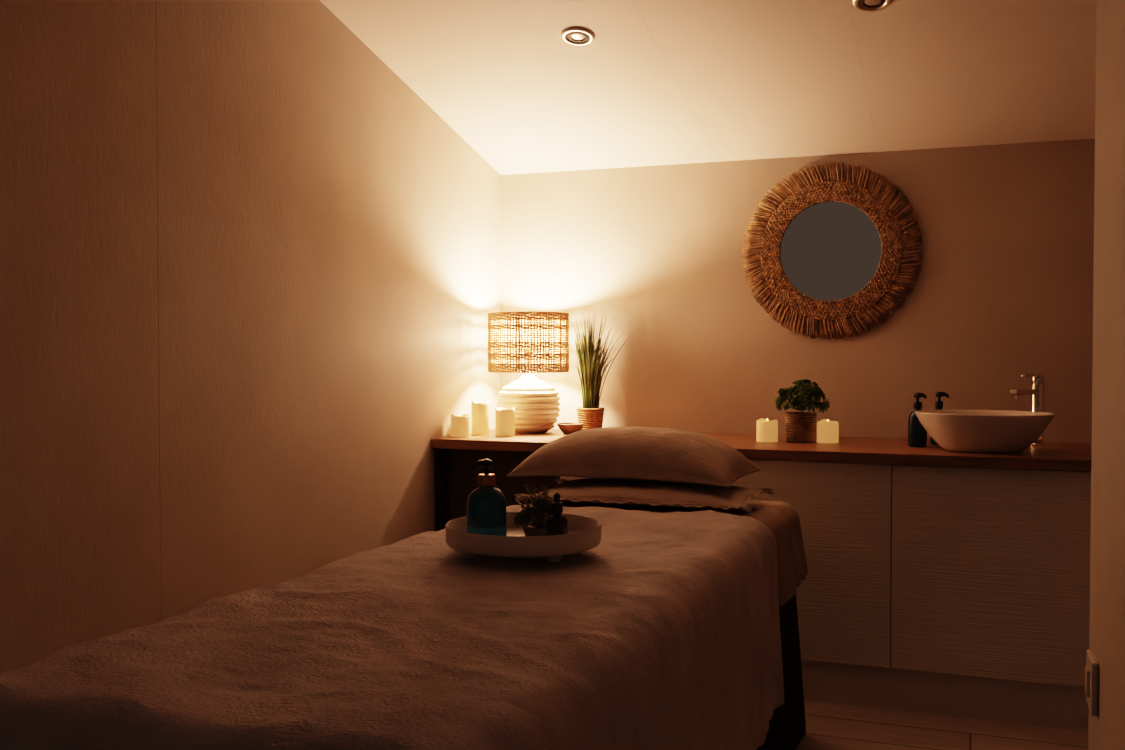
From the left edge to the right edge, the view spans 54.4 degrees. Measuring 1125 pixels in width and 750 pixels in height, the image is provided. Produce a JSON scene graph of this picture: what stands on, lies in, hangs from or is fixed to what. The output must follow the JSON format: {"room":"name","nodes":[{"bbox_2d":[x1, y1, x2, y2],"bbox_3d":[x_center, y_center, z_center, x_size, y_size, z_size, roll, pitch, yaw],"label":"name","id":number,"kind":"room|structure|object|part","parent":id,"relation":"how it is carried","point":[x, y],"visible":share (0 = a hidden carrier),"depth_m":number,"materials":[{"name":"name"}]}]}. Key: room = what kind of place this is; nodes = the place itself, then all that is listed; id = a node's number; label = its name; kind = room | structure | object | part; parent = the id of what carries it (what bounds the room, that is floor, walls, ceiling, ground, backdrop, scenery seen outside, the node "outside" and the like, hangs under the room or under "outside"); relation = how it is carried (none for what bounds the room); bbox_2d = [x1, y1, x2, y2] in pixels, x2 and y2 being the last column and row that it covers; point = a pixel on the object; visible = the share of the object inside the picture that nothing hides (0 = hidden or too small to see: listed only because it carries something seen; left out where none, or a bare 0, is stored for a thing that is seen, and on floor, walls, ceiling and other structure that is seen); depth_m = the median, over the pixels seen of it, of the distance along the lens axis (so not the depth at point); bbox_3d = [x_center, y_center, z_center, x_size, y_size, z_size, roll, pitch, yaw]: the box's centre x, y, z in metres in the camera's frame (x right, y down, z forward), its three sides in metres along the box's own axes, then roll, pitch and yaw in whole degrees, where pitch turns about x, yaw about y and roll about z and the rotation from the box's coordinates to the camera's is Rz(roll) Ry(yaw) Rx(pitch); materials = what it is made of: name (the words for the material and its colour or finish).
{"room":"spa","nodes":[
{"label":"spa","id":0,"kind":"room"},
{"bbox_2d":[0,0,500,673],"bbox_3d":[-1.425,-0.568,2.136,0.100,3.553,6.220,0,1,21],"label":"wall","id":1,"kind":"structure","parent":0,"point":[330,244],"depth_m":3.12,"materials":[{"name":"paint"}]},
{"bbox_2d":[156,0,161,620],"bbox_3d":[-1.079,-0.110,2.925,0.001,2.600,0.004,0,1,21],"label":"trim","id":2,"kind":"structure","parent":1,"relation":"attached to","point":[156,0],"depth_m":2.92,"materials":[{"name":"beige paint"}]},
{"bbox_2d":[320,0,1096,174],"bbox_3d":[0.279,-1.633,1.472,3.740,1.641,6.420,0,1,21],"label":"ceiling","id":3,"kind":"structure","parent":0,"point":[762,79],"depth_m":3.88,"materials":[{"name":"paint"}]},
{"bbox_2d":[561,27,594,45],"bbox_3d":[0.052,-1.147,3.715,0.116,0.008,0.116,0,-12,21],"label":"recessed light","id":4,"kind":"object","parent":3,"relation":"in","point":[576,36],"depth_m":3.71,"materials":[{"name":"white metal"}]},
{"bbox_2d":[853,0,891,11],"bbox_3d":[0.950,-1.144,3.356,0.116,0.008,0.116,0,-12,21],"label":"recessed light","id":5,"kind":"object","parent":3,"relation":"in","point":[862,5],"depth_m":3.37,"materials":[{"name":"white metal"}]},
{"bbox_2d":[501,139,1094,442],"bbox_3d":[1.390,0.125,4.470,3.740,2.060,0.100,0,1,21],"label":"wall","id":6,"kind":"structure","parent":0,"point":[1002,292],"depth_m":4.56,"materials":[{"name":"paint"}]},
{"bbox_2d":[742,162,922,339],"bbox_3d":[1.099,-0.509,4.495,0.731,0.734,0.025,0,1,21],"label":"wall mirror","id":7,"kind":"object","parent":6,"relation":"attached to","point":[833,250],"visible":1,"depth_m":4.49,"materials":[{"name":"brown wicker"}]},
{"bbox_3d":[1.102,-0.509,4.501,0.414,0.414,0.011,0,1,21],"label":"glass","id":8,"kind":"part","parent":7,"relation":"part of","materials":[{"name":"grey mirror"}]},
{"bbox_2d":[796,699,1087,749],"bbox_3d":[0.279,1.272,1.538,3.740,0.100,6.420,0,1,21],"label":"floor","id":9,"kind":"structure","parent":0,"point":[829,725],"depth_m":3.59,"materials":[{"name":"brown wood"}]},
{"bbox_2d":[431,429,1091,730],"bbox_3d":[1.157,0.713,4.143,3.338,0.900,0.698,0,1,21],"label":"cabinet","id":10,"kind":"object","parent":9,"relation":"on","point":[938,580],"depth_m":3.77,"materials":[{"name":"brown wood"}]},
{"bbox_3d":[-0.390,0.719,4.731,0.026,0.861,0.650,0,1,21],"label":"panel","id":11,"kind":"part","parent":10,"relation":"part of","materials":[{"name":"brown wood"}]},
{"bbox_2d":[451,413,469,436],"bbox_3d":[-0.420,0.205,4.501,0.080,0.096,0.080,0,1,21],"label":"candle","id":12,"kind":"object","parent":10,"relation":"on","point":[460,425],"visible":1,"depth_m":4.47,"materials":[{"name":"wax"}]},
{"bbox_2d":[471,400,488,434],"bbox_3d":[-0.346,0.179,4.612,0.076,0.144,0.076,0,1,21],"label":"candle","id":13,"kind":"object","parent":10,"relation":"on","point":[479,411],"visible":1,"depth_m":4.58,"materials":[{"name":"wax"}]},
{"bbox_3d":[-0.234,0.726,4.411,0.490,0.860,0.020,0,1,21],"label":"niche panel","id":14,"kind":"part","parent":10,"relation":"part of","materials":[{"name":"brown wood"}]},
{"bbox_2d":[495,407,514,435],"bbox_3d":[-0.238,0.193,4.550,0.082,0.118,0.082,0,1,21],"label":"candle","id":15,"kind":"object","parent":10,"relation":"on","point":[504,418],"visible":1,"depth_m":4.52,"materials":[{"name":"wax"}]},
{"bbox_2d":[487,311,568,432],"bbox_3d":[-0.148,-0.010,4.741,0.354,0.518,0.354,0,1,14],"label":"table lamp","id":16,"kind":"object","parent":10,"relation":"on","point":[535,402],"visible":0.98,"depth_m":4.62,"materials":[{"name":"beige wicker"}]},
{"bbox_3d":[-0.148,-0.141,4.738,0.354,0.256,0.354,0,1,21],"label":"lamp shade","id":17,"kind":"part","parent":16,"relation":"part of","materials":[{"name":"beige wicker"}]},
{"bbox_3d":[-0.148,-0.141,4.738,0.349,0.257,0.349,0,1,21],"label":"shade frame","id":18,"kind":"part","parent":16,"relation":"part of","materials":[{"name":"beige wicker"}]},
{"bbox_2d":[557,423,583,433],"bbox_3d":[0.035,0.228,4.646,0.116,0.044,0.116,0,1,21],"label":"bowl","id":19,"kind":"object","parent":10,"relation":"on","point":[566,428],"visible":0.95,"depth_m":4.61,"materials":[{"name":"brown wood"}]},
{"bbox_3d":[0.193,0.659,4.172,0.427,0.710,0.020,0,1,21],"label":"door","id":20,"kind":"part","parent":10,"relation":"part of","materials":[{"name":"beige wood"}]},
{"bbox_2d":[572,310,632,429],"bbox_3d":[0.150,-0.015,4.676,0.252,0.528,0.314,-1,2,-31],"label":"potted grass","id":21,"kind":"object","parent":10,"relation":"on","point":[590,413],"depth_m":4.73,"materials":[{"name":"plant"}]},
{"bbox_2d":[576,407,604,429],"bbox_3d":[0.122,0.195,4.773,0.127,0.104,0.127,0,1,21],"label":"pot","id":22,"kind":"object","parent":21,"relation":"attached to","point":[592,417],"depth_m":4.72,"materials":[{"name":"wicker"}]},
{"bbox_2d":[431,429,1091,471],"bbox_3d":[1.157,0.282,4.133,3.338,0.038,0.698,0,1,21],"label":"countertop","id":23,"kind":"structure","parent":10,"relation":"on","point":[863,450],"depth_m":3.91,"materials":[{"name":"brown wood"}]},
{"bbox_2d":[756,418,777,441],"bbox_3d":[0.797,0.213,4.258,0.082,0.090,0.082,0,1,21],"label":"candle","id":24,"kind":"object","parent":10,"relation":"on","point":[767,430],"visible":1,"depth_m":4.22,"materials":[{"name":"wax"}]},
{"bbox_2d":[775,379,829,441],"bbox_3d":[0.931,0.136,4.265,0.216,0.244,0.200,0,1,21],"label":"potted plant","id":25,"kind":"object","parent":10,"relation":"on","point":[800,426],"visible":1,"depth_m":4.22,"materials":[{"name":"green plant"}]},
{"bbox_2d":[784,412,816,441],"bbox_3d":[0.928,0.203,4.261,0.128,0.112,0.130,0,1,21],"label":"pot","id":26,"kind":"object","parent":25,"relation":"attached to","point":[800,426],"depth_m":4.21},
{"bbox_3d":[0.770,0.664,3.955,0.800,0.710,0.020,0,1,21],"label":"door","id":27,"kind":"part","parent":10,"relation":"part of","materials":[{"name":"beige wood"}]},
{"bbox_2d":[817,419,838,442],"bbox_3d":[1.020,0.215,4.206,0.082,0.090,0.082,0,1,21],"label":"candle","id":28,"kind":"object","parent":10,"relation":"on","point":[827,430],"visible":1,"depth_m":4.17,"materials":[{"name":"wax"}]},
{"bbox_2d":[908,392,926,446],"bbox_3d":[1.310,0.164,4.037,0.066,0.200,0.066,1,2,36],"label":"pump bottle","id":29,"kind":"object","parent":10,"relation":"on","point":[917,434],"visible":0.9,"depth_m":4.01,"materials":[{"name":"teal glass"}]},
{"bbox_2d":[930,392,948,444],"bbox_3d":[1.416,0.162,4.114,0.062,0.200,0.062,1,2,40],"label":"pump bottle","id":30,"kind":"object","parent":10,"relation":"on","point":[938,404],"visible":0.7,"depth_m":4.10,"materials":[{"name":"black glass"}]},
{"bbox_2d":[915,410,1054,452],"bbox_3d":[1.484,0.200,3.860,0.460,0.136,0.354,0,1,21],"label":"vessel basin","id":31,"kind":"object","parent":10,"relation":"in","point":[971,431],"visible":1,"depth_m":3.75,"materials":[{"name":"white ceramic"}]},
{"bbox_3d":[1.523,0.670,3.672,0.802,0.710,0.020,0,1,21],"label":"door","id":32,"kind":"part","parent":10,"relation":"part of","materials":[{"name":"beige wood"}]},
{"bbox_2d":[1010,374,1045,445],"bbox_3d":[1.721,0.131,4.047,0.200,0.266,0.060,-1,2,-38],"label":"tap","id":33,"kind":"object","parent":10,"relation":"on","point":[1036,391],"visible":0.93,"depth_m":4.07,"materials":[{"name":"silver metal"}]},
{"bbox_3d":[1.710,0.062,4.036,0.170,0.020,0.030,-1,2,-38],"label":"spout","id":34,"kind":"part","parent":33,"relation":"part of","materials":[{"name":"silver metal"}]},
{"bbox_3d":[1.737,0.002,4.056,0.110,0.009,0.016,-1,2,-38],"label":"lever","id":35,"kind":"part","parent":33,"relation":"part of","materials":[{"name":"silver metal"}]},
{"bbox_2d":[756,594,805,749],"bbox_3d":[-0.048,0.877,2.603,0.928,0.828,2.527,0,1,21],"label":"massage table","id":36,"kind":"object","parent":9,"relation":"on","point":[787,726],"visible":0.12,"depth_m":3.40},
{"bbox_2d":[0,504,783,749],"bbox_3d":[-0.164,0.719,2.294,0.963,0.625,2.053,0,1,21],"label":"blanket","id":37,"kind":"object","parent":36,"relation":"on","point":[664,633],"visible":0.85,"depth_m":1.81,"materials":[{"name":"beige fabric"}]},
{"bbox_2d":[445,512,600,561],"bbox_3d":[-0.090,0.375,2.527,0.360,0.065,0.360,0,1,21],"label":"serving tray","id":38,"kind":"object","parent":37,"relation":"on","point":[584,533],"visible":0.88,"depth_m":2.39,"materials":[{"name":"ceramic"}]},
{"bbox_2d":[467,459,506,535],"bbox_3d":[-0.173,0.285,2.492,0.092,0.189,0.092,-1,2,-31],"label":"pump bottle","id":39,"kind":"object","parent":38,"relation":"on","point":[486,504],"visible":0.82,"depth_m":2.46,"materials":[{"name":"teal glass"}]},
{"bbox_3d":[-0.173,0.217,2.490,0.011,0.023,0.011,-1,2,-31],"label":"stem","id":40,"kind":"part","parent":39,"relation":"part of","materials":[{"name":"black plastic"}]},
{"bbox_2d":[513,484,553,535],"bbox_3d":[-0.056,0.317,2.555,0.118,0.124,0.101,0,1,3],"label":"succulent arrangement","id":41,"kind":"object","parent":38,"relation":"on","point":[540,507],"visible":0.88,"depth_m":2.54,"materials":[{"name":"green plant"}]},
{"bbox_3d":[-0.055,0.366,2.556,0.074,0.026,0.074,0,1,21],"label":"dish","id":42,"kind":"part","parent":41,"relation":"part of","materials":[{"name":"brown ceramic"}]},
{"bbox_2d":[546,493,567,535],"bbox_3d":[-0.012,0.322,2.454,0.048,0.118,0.048,0,1,21],"label":"oil bottle","id":43,"kind":"object","parent":38,"relation":"on","point":[556,523],"visible":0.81,"depth_m":2.44,"materials":[{"name":"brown glass"}]},
{"bbox_2d":[529,500,807,607],"bbox_3d":[0.300,0.546,3.522,0.930,0.270,0.579,0,1,21],"label":"knitted throw","id":44,"kind":"object","parent":36,"relation":"on","point":[780,517],"visible":0.33,"depth_m":3.38,"materials":[{"name":"brown fabric"}]},
{"bbox_2d":[514,478,773,512],"bbox_3d":[0.262,0.365,3.433,0.742,0.064,0.418,0,2,20],"label":"cushion","id":45,"kind":"object","parent":44,"relation":"on","point":[593,490],"visible":0.87,"depth_m":3.32,"materials":[{"name":"beige fabric"}]},
{"bbox_2d":[506,426,759,487],"bbox_3d":[0.237,0.247,3.550,0.726,0.164,0.429,1,2,23],"label":"pillow","id":46,"kind":"object","parent":45,"relation":"on","point":[633,452],"visible":1,"depth_m":3.40,"materials":[{"name":"beige fabric"}]},
{"bbox_2d":[1088,0,1124,749],"bbox_3d":[0.735,-0.237,1.286,0.112,2.929,0.935,0,1,21],"label":"wall partition","id":47,"kind":"structure","parent":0,"point":[1106,731],"depth_m":1.53,"materials":[{"name":"paint"}]},
{"bbox_2d":[1085,649,1098,716],"bbox_3d":[0.804,0.467,1.664,0.014,0.080,0.084,0,1,21],"label":"light switch","id":48,"kind":"object","parent":47,"relation":"attached to","point":[1092,665],"visible":1,"depth_m":1.63,"materials":[{"name":"plastic"}]}
]}

